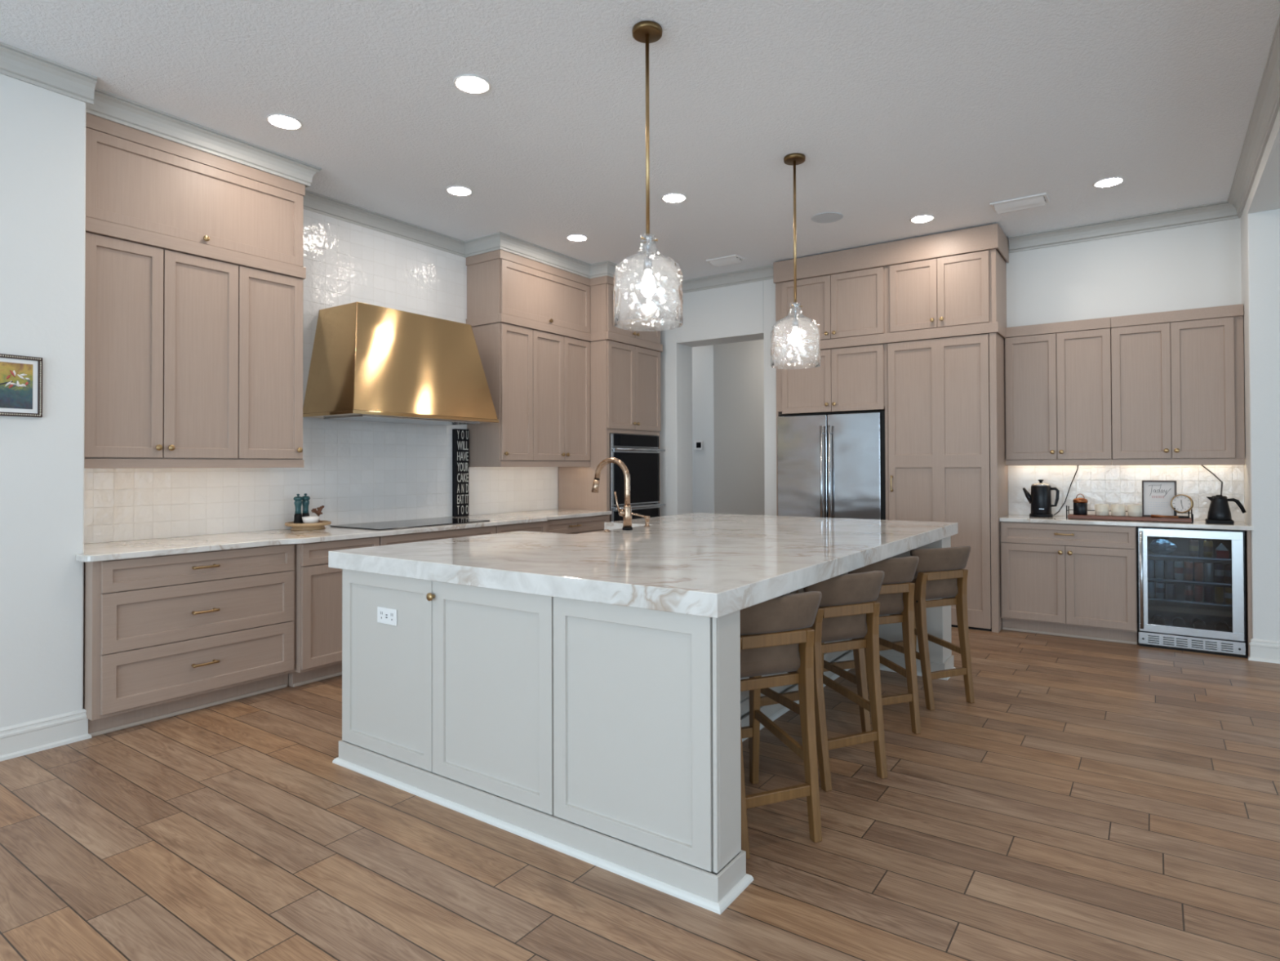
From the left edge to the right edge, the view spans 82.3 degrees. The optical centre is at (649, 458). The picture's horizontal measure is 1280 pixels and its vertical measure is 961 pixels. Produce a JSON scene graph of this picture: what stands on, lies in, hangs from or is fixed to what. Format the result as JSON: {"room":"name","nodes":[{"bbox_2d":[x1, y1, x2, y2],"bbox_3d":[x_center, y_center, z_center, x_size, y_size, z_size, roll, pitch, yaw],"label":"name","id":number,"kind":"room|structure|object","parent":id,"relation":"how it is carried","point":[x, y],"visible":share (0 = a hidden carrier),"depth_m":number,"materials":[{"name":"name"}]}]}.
{"room":"kitchen","nodes":[
{"label":"kitchen","id":0,"kind":"room"},
{"bbox_2d":[0,73,85,728],"bbox_3d":[-4.592,-0.272,1.712,0.760,3.280,5.205,-1,-1,35],"label":"wall","id":1,"kind":"structure","parent":0,"point":[42,131],"depth_m":3.50,"materials":[{"name":"white paint"}]},
{"bbox_2d":[0,353,42,417],"bbox_3d":[-2.981,-0.339,3.360,0.022,0.284,0.316,-1,-1,35],"label":"framed painting","id":2,"kind":"object","parent":1,"relation":"attached to","point":[20,376],"visible":1,"depth_m":3.42,"materials":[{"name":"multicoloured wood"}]},
{"bbox_2d":[0,708,91,760],"bbox_3d":[-4.207,1.293,1.571,0.046,0.145,5.031,-1,-1,35],"label":"baseboard","id":3,"kind":"structure","parent":1,"relation":"attached to","point":[25,738],"depth_m":3.48,"materials":[{"name":"white paint"}]},
{"bbox_2d":[0,41,97,105],"bbox_3d":[-4.197,-1.853,1.589,0.058,0.122,5.030,-1,-1,35],"label":"trim","id":4,"kind":"structure","parent":1,"relation":"attached to","point":[15,63],"depth_m":3.50,"materials":[{"name":"grey paint"}]},
{"bbox_2d":[85,87,773,296],"bbox_3d":[-1.197,-1.817,5.892,5.342,0.122,1.284,0,-1,-39],"label":"trim","id":5,"kind":"structure","parent":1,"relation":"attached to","point":[106,105],"depth_m":5.40,"materials":[{"name":"grey paint"}]},
{"bbox_2d":[557,466,558,508],"bbox_3d":[-1.793,-0.232,6.268,0.200,3.280,5.475,-1,-1,35],"label":"wall","id":6,"kind":"structure","parent":0,"point":[557,467],"depth_m":7.36,"materials":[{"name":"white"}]},
{"bbox_2d":[84,232,303,468],"bbox_3d":[-2.721,-0.551,4.333,0.452,1.213,1.204,-1,-1,35],"label":"upper cabinet","id":7,"kind":"object","parent":6,"relation":"attached to","point":[191,361],"visible":0.91,"depth_m":4.15,"materials":[{"name":"beige wood"}]},
{"bbox_2d":[85,112,306,279],"bbox_3d":[-2.728,-1.523,4.338,0.452,0.727,1.216,-1,-1,35],"label":"upper cabinet","id":8,"kind":"object","parent":6,"relation":"attached to","point":[142,188],"visible":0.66,"depth_m":4.16,"materials":[{"name":"beige wood"}]},
{"bbox_2d":[84,206,557,543],"bbox_3d":[-2.090,-0.578,5.658,0.008,2.560,4.118,-1,-1,35],"label":"backsplash","id":9,"kind":"structure","parent":6,"relation":"attached to","point":[361,472],"depth_m":5.42,"materials":[{"name":"white tile"}]},
{"bbox_2d":[302,302,498,425],"bbox_3d":[-1.821,-0.672,5.497,0.617,0.788,1.294,-1,-1,35],"label":"range hood","id":10,"kind":"object","parent":6,"relation":"attached to","point":[369,362],"visible":0.86,"depth_m":5.18,"materials":[{"name":"gold metal"}]},
{"bbox_2d":[466,322,590,466],"bbox_3d":[-1.066,-0.531,6.735,0.452,1.213,1.181,-1,-1,35],"label":"upper cabinet","id":11,"kind":"object","parent":6,"relation":"attached to","point":[539,382],"visible":0.99,"depth_m":6.45,"materials":[{"name":"beige wood"}]},
{"bbox_2d":[466,249,591,341],"bbox_3d":[-1.073,-1.503,6.741,0.452,0.727,1.193,-1,-1,35],"label":"upper cabinet","id":12,"kind":"object","parent":6,"relation":"attached to","point":[503,286],"visible":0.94,"depth_m":6.40,"materials":[{"name":"beige wood"}]},
{"bbox_2d":[588,275,662,351],"bbox_3d":[-0.385,-1.496,7.554,0.662,0.727,0.945,-1,-1,35],"label":"upper cabinet","id":13,"kind":"object","parent":6,"relation":"attached to","point":[633,304],"visible":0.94,"depth_m":7.25,"materials":[{"name":"beige wood"}]},
{"bbox_2d":[0,626,1279,960],"bbox_3d":[1.650,1.405,2.373,12.400,0.100,14.600,-1,-1,35],"label":"floor","id":14,"kind":"structure","parent":0,"point":[1092,800],"depth_m":2.58,"materials":[{"name":"brown wood"}]},
{"bbox_2d":[83,543,295,737],"bbox_3d":[-2.670,0.949,4.173,0.687,0.879,1.032,-1,-1,35],"label":"base cabinet","id":15,"kind":"object","parent":14,"relation":"on","point":[165,636],"visible":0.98,"depth_m":3.92,"materials":[{"name":"beige wood"}]},
{"bbox_2d":[75,508,611,561],"bbox_3d":[-1.792,0.502,5.415,0.735,0.032,4.162,-1,-1,35],"label":"countertop","id":16,"kind":"structure","parent":15,"relation":"on","point":[105,551],"depth_m":4.47,"materials":[{"name":"white stone"}]},
{"bbox_2d":[284,520,331,530],"bbox_3d":[-2.331,0.458,5.009,0.290,0.050,0.290,-1,-1,35],"label":"tray","id":17,"kind":"object","parent":16,"relation":"on","point":[317,526],"visible":0.85,"depth_m":4.91,"materials":[{"name":"brown wood"}]},
{"bbox_2d":[293,493,302,523],"bbox_3d":[-2.381,0.340,4.968,0.058,0.203,0.058,-1,-1,35],"label":"pepper mill","id":18,"kind":"object","parent":17,"relation":"on","point":[298,516],"visible":0.93,"depth_m":4.95,"materials":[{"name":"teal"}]},
{"bbox_2d":[301,493,310,523],"bbox_3d":[-2.360,0.340,5.031,0.058,0.203,0.058,-1,-1,35],"label":"pepper mill","id":19,"kind":"object","parent":17,"relation":"on","point":[305,501],"visible":0.79,"depth_m":5.01,"materials":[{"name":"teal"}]},
{"bbox_2d":[329,517,489,529],"bbox_3d":[-1.760,0.483,5.474,0.573,0.006,0.995,-1,-1,35],"label":"cooktop","id":20,"kind":"object","parent":16,"relation":"in","point":[435,521],"visible":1,"depth_m":5.38,"materials":[{"name":"black glass"}]},
{"bbox_2d":[452,428,468,516],"bbox_3d":[-1.615,0.120,6.279,0.050,0.746,0.142,-1,-1,35],"label":"word sign","id":21,"kind":"object","parent":16,"relation":"on","point":[460,436],"visible":1,"depth_m":6.25,"materials":[{"name":"black paint"}]},
{"bbox_2d":[288,536,379,687],"bbox_3d":[-2.209,0.954,4.811,0.728,0.879,0.538,-1,-1,35],"label":"base cabinet","id":22,"kind":"object","parent":14,"relation":"on","point":[318,586],"visible":0.4,"depth_m":4.50,"materials":[{"name":"beige wood"}]},
{"bbox_2d":[377,525,496,545],"bbox_3d":[-1.755,0.960,5.459,0.739,0.879,1.040,-1,-1,35],"label":"base cabinet","id":23,"kind":"object","parent":14,"relation":"on","point":[439,535],"visible":0.02,"depth_m":5.22,"materials":[{"name":"beige wood"}]},
{"bbox_2d":[495,520,546,533],"bbox_3d":[-1.301,0.965,6.128,0.728,0.879,0.572,-1,-1,35],"label":"base cabinet","id":24,"kind":"object","parent":14,"relation":"on","point":[540,526],"visible":0.12,"depth_m":5.96,"materials":[{"name":"beige wood"}]},
{"bbox_2d":[544,515,608,533],"bbox_3d":[-0.890,0.971,6.757,0.687,0.879,0.925,-1,-1,35],"label":"base cabinet","id":25,"kind":"object","parent":14,"relation":"on","point":[591,523],"visible":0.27,"depth_m":6.58,"materials":[{"name":"beige wood"}]},
{"bbox_2d":[558,339,661,521],"bbox_3d":[-0.374,0.143,7.533,0.674,2.548,0.921,-1,-1,35],"label":"tall cabinet","id":26,"kind":"object","parent":14,"relation":"on","point":[625,379],"visible":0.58,"depth_m":7.18,"materials":[{"name":"beige wood"}]},
{"bbox_2d":[609,433,665,521],"bbox_3d":[-0.307,0.429,7.502,0.586,1.335,0.839,-1,-1,35],"label":"wall oven","id":27,"kind":"object","parent":26,"relation":"in","point":[640,454],"visible":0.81,"depth_m":7.36,"materials":[{"name":"black glass"}]},
{"bbox_2d":[332,536,955,914],"bbox_3d":[0.283,0.940,4.048,2.005,0.875,3.149,-1,-1,35],"label":"kitchen island","id":28,"kind":"object","parent":14,"relation":"on","point":[604,735],"visible":0.67,"depth_m":2.60,"materials":[{"name":"grey paint"}]},
{"bbox_2d":[377,606,396,626],"bbox_3d":[-1.129,0.678,3.156,0.133,0.070,0.006,-1,-1,35],"label":"outlet","id":29,"kind":"object","parent":28,"relation":"attached to","point":[386,615],"depth_m":3.15,"materials":[{"name":"white plastic"}]},
{"bbox_2d":[328,512,957,617],"bbox_3d":[0.300,0.465,4.145,2.040,0.075,3.297,-1,-1,35],"label":"island countertop","id":30,"kind":"structure","parent":28,"relation":"on","point":[702,564],"depth_m":3.15,"materials":[{"name":"white stone"}]},
{"bbox_2d":[591,457,632,530],"bbox_3d":[-0.242,0.212,4.492,0.305,0.440,0.095,-1,-1,35],"label":"faucet","id":31,"kind":"object","parent":30,"relation":"on","point":[626,513],"visible":1,"depth_m":4.43,"materials":[{"name":"gold metal"}]},
{"bbox_2d":[740,591,822,858],"bbox_3d":[0.363,0.929,2.791,0.444,0.870,0.531,0,-1,-22],"label":"counter stool","id":32,"kind":"object","parent":14,"relation":"on","point":[772,640],"visible":0.65,"depth_m":2.63,"materials":[{"name":"brown wood"}]},
{"bbox_2d":[748,570,887,791],"bbox_3d":[0.761,0.933,3.311,0.444,0.870,0.531,0,-1,-24],"label":"counter stool","id":33,"kind":"object","parent":14,"relation":"on","point":[848,609],"visible":0.7,"depth_m":3.14,"materials":[{"name":"brown wood"}]},
{"bbox_2d":[777,410,885,519],"bbox_3d":[1.756,0.495,6.824,1.000,1.815,0.578,-1,-1,35],"label":"refrigerator","id":34,"kind":"object","parent":14,"relation":"on","point":[830,464],"visible":0.54,"depth_m":6.61,"materials":[{"name":"silver metal"}]},
{"bbox_2d":[775,343,888,519],"bbox_3d":[1.774,0.203,6.852,1.053,2.398,0.556,-1,-1,35],"label":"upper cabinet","id":35,"kind":"object","parent":14,"relation":"on","point":[849,379],"visible":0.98,"depth_m":6.62,"materials":[{"name":"beige wood"}]},
{"bbox_2d":[823,555,920,742],"bbox_3d":[1.108,0.938,3.842,0.444,0.870,0.531,0,-1,-20],"label":"counter stool","id":36,"kind":"object","parent":14,"relation":"on","point":[895,597],"visible":0.44,"depth_m":3.68,"materials":[{"name":"brown wood"}]},
{"bbox_2d":[866,546,974,710],"bbox_3d":[1.576,0.941,4.302,0.444,0.870,0.531,0,-1,-23],"label":"counter stool","id":37,"kind":"object","parent":14,"relation":"on","point":[937,575],"visible":0.73,"depth_m":4.12,"materials":[{"name":"brown wood"}]},
{"bbox_2d":[887,332,1008,632],"bbox_3d":[2.563,0.195,6.302,0.868,2.398,0.567,-1,-1,35],"label":"pantry cabinet","id":38,"kind":"object","parent":14,"relation":"on","point":[947,432],"visible":0.84,"depth_m":6.05,"materials":[{"name":"beige wood"}]},
{"bbox_2d":[885,223,1008,343],"bbox_3d":[2.569,-1.441,6.318,0.892,0.870,0.556,-1,-1,35],"label":"upper cabinet","id":39,"kind":"object","parent":38,"relation":"on","point":[953,283],"visible":1,"depth_m":6.10,"materials":[{"name":"beige wood"}]},
{"bbox_2d":[1000,521,1137,644],"bbox_3d":[3.321,0.947,5.811,0.916,0.879,0.489,-1,-1,35],"label":"base cabinet","id":40,"kind":"object","parent":14,"relation":"on","point":[1073,580],"visible":0.99,"depth_m":5.63,"materials":[{"name":"beige wood"}]},
{"bbox_2d":[999,514,1253,530],"bbox_3d":[3.603,0.485,5.638,1.586,0.030,0.461,-1,-1,35],"label":"countertop","id":41,"kind":"structure","parent":40,"relation":"on","point":[1198,524],"depth_m":5.44,"materials":[{"name":"white stone"}]},
{"bbox_2d":[1022,479,1059,517],"bbox_3d":[3.214,0.323,6.011,0.172,0.304,0.218,0,-1,-18],"label":"percolator","id":42,"kind":"object","parent":41,"relation":"on","point":[1040,498],"visible":1,"depth_m":5.95,"materials":[{"name":"black metal"}]},
{"bbox_2d":[1066,505,1193,522],"bbox_3d":[3.650,0.416,5.590,0.802,0.104,0.184,-1,-1,35],"label":"tray","id":43,"kind":"object","parent":41,"relation":"on","point":[1070,515],"visible":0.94,"depth_m":5.51,"materials":[{"name":"brown wood"}]},
{"bbox_2d":[1072,493,1087,515],"bbox_3d":[3.396,0.359,5.770,0.101,0.165,0.101,-1,-1,35],"label":"canister","id":44,"kind":"object","parent":43,"relation":"on","point":[1080,504],"visible":1,"depth_m":5.73,"materials":[{"name":"black"}]},
{"bbox_2d":[1094,503,1109,515],"bbox_3d":[3.521,0.397,5.687,0.106,0.086,0.096,0,-1,-5],"label":"mug","id":45,"kind":"object","parent":43,"relation":"on","point":[1102,509],"visible":1,"depth_m":5.65,"materials":[{"name":"beige ceramic"}]},
{"bbox_2d":[1111,504,1125,515],"bbox_3d":[3.609,0.396,5.627,0.106,0.086,0.096,0,-1,-5],"label":"mug","id":46,"kind":"object","parent":43,"relation":"on","point":[1116,509],"visible":1,"depth_m":5.59,"materials":[{"name":"beige ceramic"}]},
{"bbox_2d":[1127,504,1142,516],"bbox_3d":[3.696,0.395,5.566,0.106,0.086,0.096,0,-1,-5],"label":"mug","id":47,"kind":"object","parent":43,"relation":"on","point":[1133,510],"visible":1,"depth_m":5.53,"materials":[{"name":"beige ceramic"}]},
{"bbox_2d":[1142,480,1177,516],"bbox_3d":[3.831,0.301,5.503,0.213,0.272,0.016,-1,-1,35],"label":"framed print","id":48,"kind":"object","parent":43,"relation":"on","point":[1157,495],"visible":0.98,"depth_m":5.51,"materials":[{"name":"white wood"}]},
{"bbox_2d":[1170,493,1193,518],"bbox_3d":[3.919,0.349,5.386,0.138,0.174,0.088,-1,-1,35],"label":"desk clock","id":49,"kind":"object","parent":43,"relation":"on","point":[1180,503],"visible":1,"depth_m":5.37,"materials":[{"name":"gold metal"}]},
{"bbox_2d":[1204,494,1245,524],"bbox_3d":[4.132,0.362,5.250,0.228,0.204,0.160,-1,-1,35],"label":"electric kettle","id":50,"kind":"object","parent":41,"relation":"on","point":[1219,511],"visible":1,"depth_m":5.22,"materials":[{"name":"black metal"}]},
{"bbox_2d":[1137,526,1247,657],"bbox_3d":[3.970,0.943,5.381,0.624,0.874,0.501,-1,-1,35],"label":"wine cooler","id":51,"kind":"object","parent":14,"relation":"on","point":[1210,640],"visible":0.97,"depth_m":5.30,"materials":[{"name":"black"}]},
{"bbox_2d":[1155,559,1164,577],"bbox_3d":[3.767,0.813,5.407,0.054,0.135,0.053,-1,-1,35],"label":"drink can","id":52,"kind":"object","parent":51,"relation":"on","point":[1159,563],"visible":1,"depth_m":5.38,"materials":[{"name":"silver metal"}]},
{"bbox_2d":[1155,581,1164,598],"bbox_3d":[3.769,0.968,5.404,0.055,0.118,0.054,-1,-1,35],"label":"drink can","id":53,"kind":"object","parent":51,"relation":"on","point":[1160,585],"visible":1,"depth_m":5.38,"materials":[{"name":"silver metal"}]},
{"bbox_2d":[1147,538,1177,554],"bbox_3d":[3.789,0.650,5.407,0.181,0.110,0.135,-1,-1,35],"label":"snack bag","id":54,"kind":"object","parent":51,"relation":"on","point":[1162,546],"visible":1,"depth_m":5.37,"materials":[{"name":"blue plastic"}]},
{"bbox_2d":[1164,560,1173,578],"bbox_3d":[3.815,0.812,5.374,0.054,0.135,0.053,-1,-1,35],"label":"drink can","id":55,"kind":"object","parent":51,"relation":"on","point":[1169,564],"visible":1,"depth_m":5.35,"materials":[{"name":"grey metal"}]},
{"bbox_2d":[1165,582,1174,599],"bbox_3d":[3.819,0.968,5.370,0.054,0.118,0.053,-1,-1,35],"label":"drink can","id":56,"kind":"object","parent":51,"relation":"on","point":[1170,586],"visible":1,"depth_m":5.35,"materials":[{"name":"grey metal"}]},
{"bbox_2d":[1174,560,1183,579],"bbox_3d":[3.863,0.812,5.341,0.055,0.135,0.054,-1,-1,35],"label":"drink can","id":57,"kind":"object","parent":51,"relation":"on","point":[1179,565],"visible":1,"depth_m":5.32,"materials":[{"name":"grey metal"}]},
{"bbox_2d":[1183,583,1193,600],"bbox_3d":[3.909,0.967,5.307,0.055,0.118,0.054,-1,-1,35],"label":"drink can","id":58,"kind":"object","parent":51,"relation":"on","point":[1188,588],"visible":1,"depth_m":5.29,"materials":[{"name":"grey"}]},
{"bbox_2d":[1184,560,1193,580],"bbox_3d":[3.911,0.811,5.308,0.055,0.135,0.054,-1,-1,35],"label":"drink can","id":59,"kind":"object","parent":51,"relation":"on","point":[1188,565],"visible":1,"depth_m":5.29,"materials":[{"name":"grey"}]},
{"bbox_2d":[1138,630,1245,654],"bbox_3d":[3.867,1.313,5.235,0.614,0.086,0.053,-1,-1,35],"label":"grille","id":60,"kind":"object","parent":51,"relation":"attached to","point":[1211,644],"depth_m":5.21,"materials":[{"name":"silver metal"}]},
{"bbox_2d":[1189,539,1199,556],"bbox_3d":[3.937,0.646,5.291,0.055,0.120,0.054,-1,-1,35],"label":"drink can","id":61,"kind":"object","parent":51,"relation":"on","point":[1193,544],"visible":1,"depth_m":5.27,"materials":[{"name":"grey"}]},
{"bbox_2d":[1194,561,1203,581],"bbox_3d":[3.958,0.811,5.275,0.054,0.135,0.053,-1,-1,35],"label":"drink can","id":62,"kind":"object","parent":51,"relation":"on","point":[1198,566],"visible":1,"depth_m":5.25,"materials":[{"name":"orange"}]},
{"bbox_2d":[1194,583,1203,601],"bbox_3d":[3.957,0.966,5.274,0.054,0.118,0.053,-1,-1,35],"label":"drink can","id":63,"kind":"object","parent":51,"relation":"on","point":[1198,588],"visible":1,"depth_m":5.25,"materials":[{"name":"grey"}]},
{"bbox_2d":[1191,617,1206,628],"bbox_3d":[4.015,1.205,5.351,0.077,0.076,0.285,-1,-1,35],"label":"wine bottle","id":64,"kind":"object","parent":51,"relation":"on","point":[1197,622],"visible":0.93,"depth_m":5.25,"materials":[{"name":"black glass"}]},
{"bbox_2d":[1203,539,1213,557],"bbox_3d":[4.003,0.645,5.245,0.055,0.120,0.054,-1,-1,35],"label":"drink can","id":65,"kind":"object","parent":51,"relation":"on","point":[1207,544],"visible":1,"depth_m":5.22,"materials":[{"name":"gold metal"}]},
{"bbox_2d":[1204,561,1213,582],"bbox_3d":[4.006,0.810,5.242,0.054,0.135,0.053,-1,-1,35],"label":"drink can","id":66,"kind":"object","parent":51,"relation":"on","point":[1208,566],"visible":1,"depth_m":5.22,"materials":[{"name":"grey metal"}]},
{"bbox_2d":[1204,584,1213,602],"bbox_3d":[4.005,0.966,5.242,0.054,0.118,0.053,-1,-1,35],"label":"drink can","id":67,"kind":"object","parent":51,"relation":"on","point":[1208,589],"visible":1,"depth_m":5.22,"materials":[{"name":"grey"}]},
{"bbox_2d":[1213,585,1223,603],"bbox_3d":[4.053,0.965,5.209,0.054,0.118,0.053,-1,-1,35],"label":"drink can","id":68,"kind":"object","parent":51,"relation":"on","point":[1218,589],"visible":1,"depth_m":5.19,"materials":[{"name":"gold metal"}]},
{"bbox_2d":[1214,562,1224,582],"bbox_3d":[4.054,0.810,5.209,0.055,0.135,0.054,-1,-1,35],"label":"drink can","id":69,"kind":"object","parent":51,"relation":"on","point":[1219,566],"visible":1,"depth_m":5.19,"materials":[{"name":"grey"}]},
{"bbox_2d":[1214,619,1229,631],"bbox_3d":[4.122,1.203,5.277,0.077,0.076,0.285,-1,-1,35],"label":"wine bottle","id":70,"kind":"object","parent":51,"relation":"on","point":[1220,624],"visible":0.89,"depth_m":5.17,"materials":[{"name":"black glass"}]},
{"bbox_2d":[1215,542,1229,558],"bbox_3d":[4.083,0.654,5.221,0.070,0.100,0.120,-1,-1,35],"label":"carton","id":71,"kind":"object","parent":51,"relation":"on","point":[1221,552],"visible":1,"depth_m":5.17,"materials":[{"name":"red cardboard"}]},
{"bbox_2d":[1224,563,1231,582],"bbox_3d":[4.100,0.809,5.177,0.055,0.135,0.054,-1,-1,35],"label":"drink can","id":72,"kind":"object","parent":51,"relation":"on","point":[1228,566],"visible":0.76,"depth_m":5.16,"materials":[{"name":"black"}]},
{"bbox_2d":[1244,530,1252,657],"bbox_3d":[4.253,0.936,5.217,0.020,0.881,0.450,-1,-1,35],"label":"end panel","id":73,"kind":"object","parent":14,"relation":"on","point":[1247,533],"visible":0.48,"depth_m":5.04,"materials":[{"name":"beige wood"}]},
{"bbox_2d":[0,0,1279,282],"bbox_3d":[-0.437,-1.959,4.204,6.945,0.120,14.000,-1,-1,35],"label":"ceiling","id":74,"kind":"structure","parent":0,"point":[897,111],"depth_m":3.89,"materials":[{"name":"white paint"}]},
{"bbox_2d":[265,114,302,129],"bbox_3d":[-2.051,-1.891,4.119,0.188,0.006,0.188,-1,-1,35],"label":"recessed light","id":75,"kind":"object","parent":74,"relation":"in","point":[280,121],"visible":1,"depth_m":4.11,"materials":[{"name":"white plastic"}]},
{"bbox_2d":[445,186,473,195],"bbox_3d":[-1.336,-1.882,5.157,0.188,0.006,0.188,-1,-1,35],"label":"recessed light","id":76,"kind":"object","parent":74,"relation":"in","point":[454,190],"visible":1,"depth_m":5.14,"materials":[{"name":"white plastic"}]},
{"bbox_2d":[453,74,491,94],"bbox_3d":[-0.899,-1.899,3.722,0.188,0.006,0.188,-1,-1,35],"label":"recessed light","id":77,"kind":"object","parent":74,"relation":"in","point":[468,83],"visible":1,"depth_m":3.72,"materials":[{"name":"white plastic"}]},
{"bbox_2d":[565,234,587,241],"bbox_3d":[-0.613,-1.873,6.224,0.188,0.006,0.188,-1,-1,35],"label":"recessed light","id":78,"kind":"object","parent":74,"relation":"in","point":[575,237],"visible":1,"depth_m":6.22,"materials":[{"name":"white plastic"}]},
{"bbox_2d":[613,20,683,331],"bbox_3d":[-0.006,-1.251,3.255,0.310,1.318,0.310,-1,-1,35],"label":"pendant light","id":79,"kind":"object","parent":74,"relation":"hanging from","point":[646,32],"visible":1,"depth_m":3.24,"materials":[{"name":"clear glass"}]},
{"bbox_2d":[643,235,653,271],"bbox_3d":[-0.005,-0.909,3.251,0.044,0.147,0.044,-1,-1,35],"label":"socket","id":80,"kind":"object","parent":79,"relation":"attached to","point":[647,262],"depth_m":3.24,"materials":[{"name":"grey metal"}]},
{"bbox_2d":[661,193,687,203],"bbox_3d":[0.180,-1.886,5.307,0.188,0.006,0.188,-1,-1,35],"label":"recessed light","id":81,"kind":"object","parent":74,"relation":"in","point":[669,197],"visible":1,"depth_m":5.30,"materials":[{"name":"white plastic"}]},
{"bbox_2d":[706,254,745,266],"bbox_3d":[0.720,-1.856,6.891,0.320,0.035,0.180,-1,-1,35],"label":"ceiling vent","id":82,"kind":"object","parent":74,"relation":"in","point":[734,259],"visible":1,"depth_m":6.87,"materials":[{"name":"white plastic"}]},
{"bbox_2d":[770,152,821,368],"bbox_3d":[0.918,-1.240,4.612,0.310,1.318,0.310,-1,-1,35],"label":"pendant light","id":83,"kind":"object","parent":74,"relation":"hanging from","point":[792,159],"visible":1,"depth_m":4.60,"materials":[{"name":"clear glass"}]},
{"bbox_2d":[791,303,799,328],"bbox_3d":[0.920,-0.897,4.608,0.044,0.147,0.044,-1,-1,35],"label":"socket","id":84,"kind":"object","parent":83,"relation":"attached to","point":[795,321],"depth_m":4.59,"materials":[{"name":"grey metal"}]},
{"bbox_2d":[811,212,843,222],"bbox_3d":[1.393,-1.885,5.735,0.244,0.006,0.244,-1,-1,35],"label":"ceiling speaker","id":85,"kind":"object","parent":74,"relation":"attached to","point":[826,217],"visible":1,"depth_m":5.72,"materials":[{"name":"white plastic"}]},
{"bbox_2d":[909,214,934,222],"bbox_3d":[2.152,-1.887,5.773,0.188,0.006,0.188,-1,-1,35],"label":"recessed light","id":86,"kind":"object","parent":74,"relation":"in","point":[923,218],"visible":1,"depth_m":5.77,"materials":[{"name":"white plastic"}]},
{"bbox_2d":[990,192,1049,213],"bbox_3d":[2.739,-1.878,5.415,0.370,0.035,0.200,-1,-1,35],"label":"ceiling vent","id":87,"kind":"object","parent":74,"relation":"in","point":[1037,200],"visible":1,"depth_m":5.39,"materials":[{"name":"white plastic"}]},
{"bbox_2d":[1093,177,1124,187],"bbox_3d":[3.161,-1.898,5.039,0.188,0.006,0.188,-1,-1,35],"label":"recessed light","id":88,"kind":"object","parent":74,"relation":"in","point":[1111,181],"visible":1,"depth_m":5.03,"materials":[{"name":"white plastic"}]},
{"bbox_2d":[1247,107,1279,213],"bbox_3d":[1.265,-1.829,0.886,0.020,0.222,10.070,-1,-1,35],"label":"wall","id":89,"kind":"structure","parent":74,"relation":"attached to","point":[1274,137],"depth_m":4.27,"materials":[{"name":"white paint"}]},
{"bbox_2d":[1008,14,1279,253],"bbox_3d":[0.749,-1.870,1.522,1.550,0.122,10.530,-1,-1,35],"label":"trim","id":90,"kind":"structure","parent":89,"relation":"attached to","point":[1267,104],"depth_m":5.45,"materials":[{"name":"grey paint"}]},
{"bbox_2d":[659,279,776,515],"bbox_3d":[0.556,-0.224,7.774,1.960,3.280,0.330,-1,-1,35],"label":"wall","id":91,"kind":"structure","parent":0,"point":[744,312],"depth_m":7.68,"materials":[{"name":"white paint"}]},
{"bbox_2d":[773,243,887,354],"bbox_3d":[1.766,-1.432,6.871,1.058,0.870,0.556,-1,-1,35],"label":"upper cabinet","id":92,"kind":"object","parent":91,"relation":"attached to","point":[845,291],"visible":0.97,"depth_m":6.62,"materials":[{"name":"beige wood"}]},
{"bbox_2d":[692,339,764,515],"bbox_3d":[0.751,-0.199,10.171,1.700,3.280,2.400,-1,-1,35],"label":"wall","id":93,"kind":"structure","parent":0,"point":[728,379],"depth_m":9.02,"materials":[{"name":"white paint"}]},
{"bbox_2d":[1006,200,1279,641],"bbox_3d":[5.186,-0.272,4.711,9.200,3.280,0.700,-1,-1,35],"label":"wall","id":94,"kind":"structure","parent":0,"point":[1233,261],"depth_m":5.50,"materials":[{"name":"white paint"}]},
{"bbox_2d":[1004,317,1111,465],"bbox_3d":[3.337,-0.523,5.995,0.758,1.158,0.188,-1,-1,35],"label":"upper cabinet","id":95,"kind":"object","parent":94,"relation":"attached to","point":[1058,380],"visible":1,"depth_m":5.93,"materials":[{"name":"beige wood"}]},
{"bbox_2d":[1008,464,1244,545],"bbox_3d":[3.731,0.285,5.838,1.575,0.800,0.008,-1,-1,35],"label":"backsplash","id":96,"kind":"structure","parent":94,"relation":"attached to","point":[1109,485],"depth_m":5.82,"materials":[{"name":"white tile"}]},
{"bbox_2d":[1111,303,1244,465],"bbox_3d":[3.983,-0.530,5.550,0.809,1.158,0.188,-1,-1,35],"label":"upper cabinet","id":97,"kind":"object","parent":94,"relation":"attached to","point":[1177,376],"visible":1,"depth_m":5.48,"materials":[{"name":"beige wood"}]},
{"bbox_2d":[1247,638,1279,663],"bbox_3d":[6.193,1.280,3.576,5.081,0.145,0.046,-1,-1,35],"label":"baseboard","id":98,"kind":"structure","parent":94,"relation":"attached to","point":[1260,650],"depth_m":4.96,"materials":[{"name":"white paint"}]},
{"bbox_2d":[1251,139,1279,213],"bbox_3d":[3.537,-1.793,-0.801,5.634,0.100,10.269,-1,-1,35],"label":"wall","id":99,"kind":"structure","parent":0,"point":[1268,196],"depth_m":4.60,"materials":[{"name":"white paint"}]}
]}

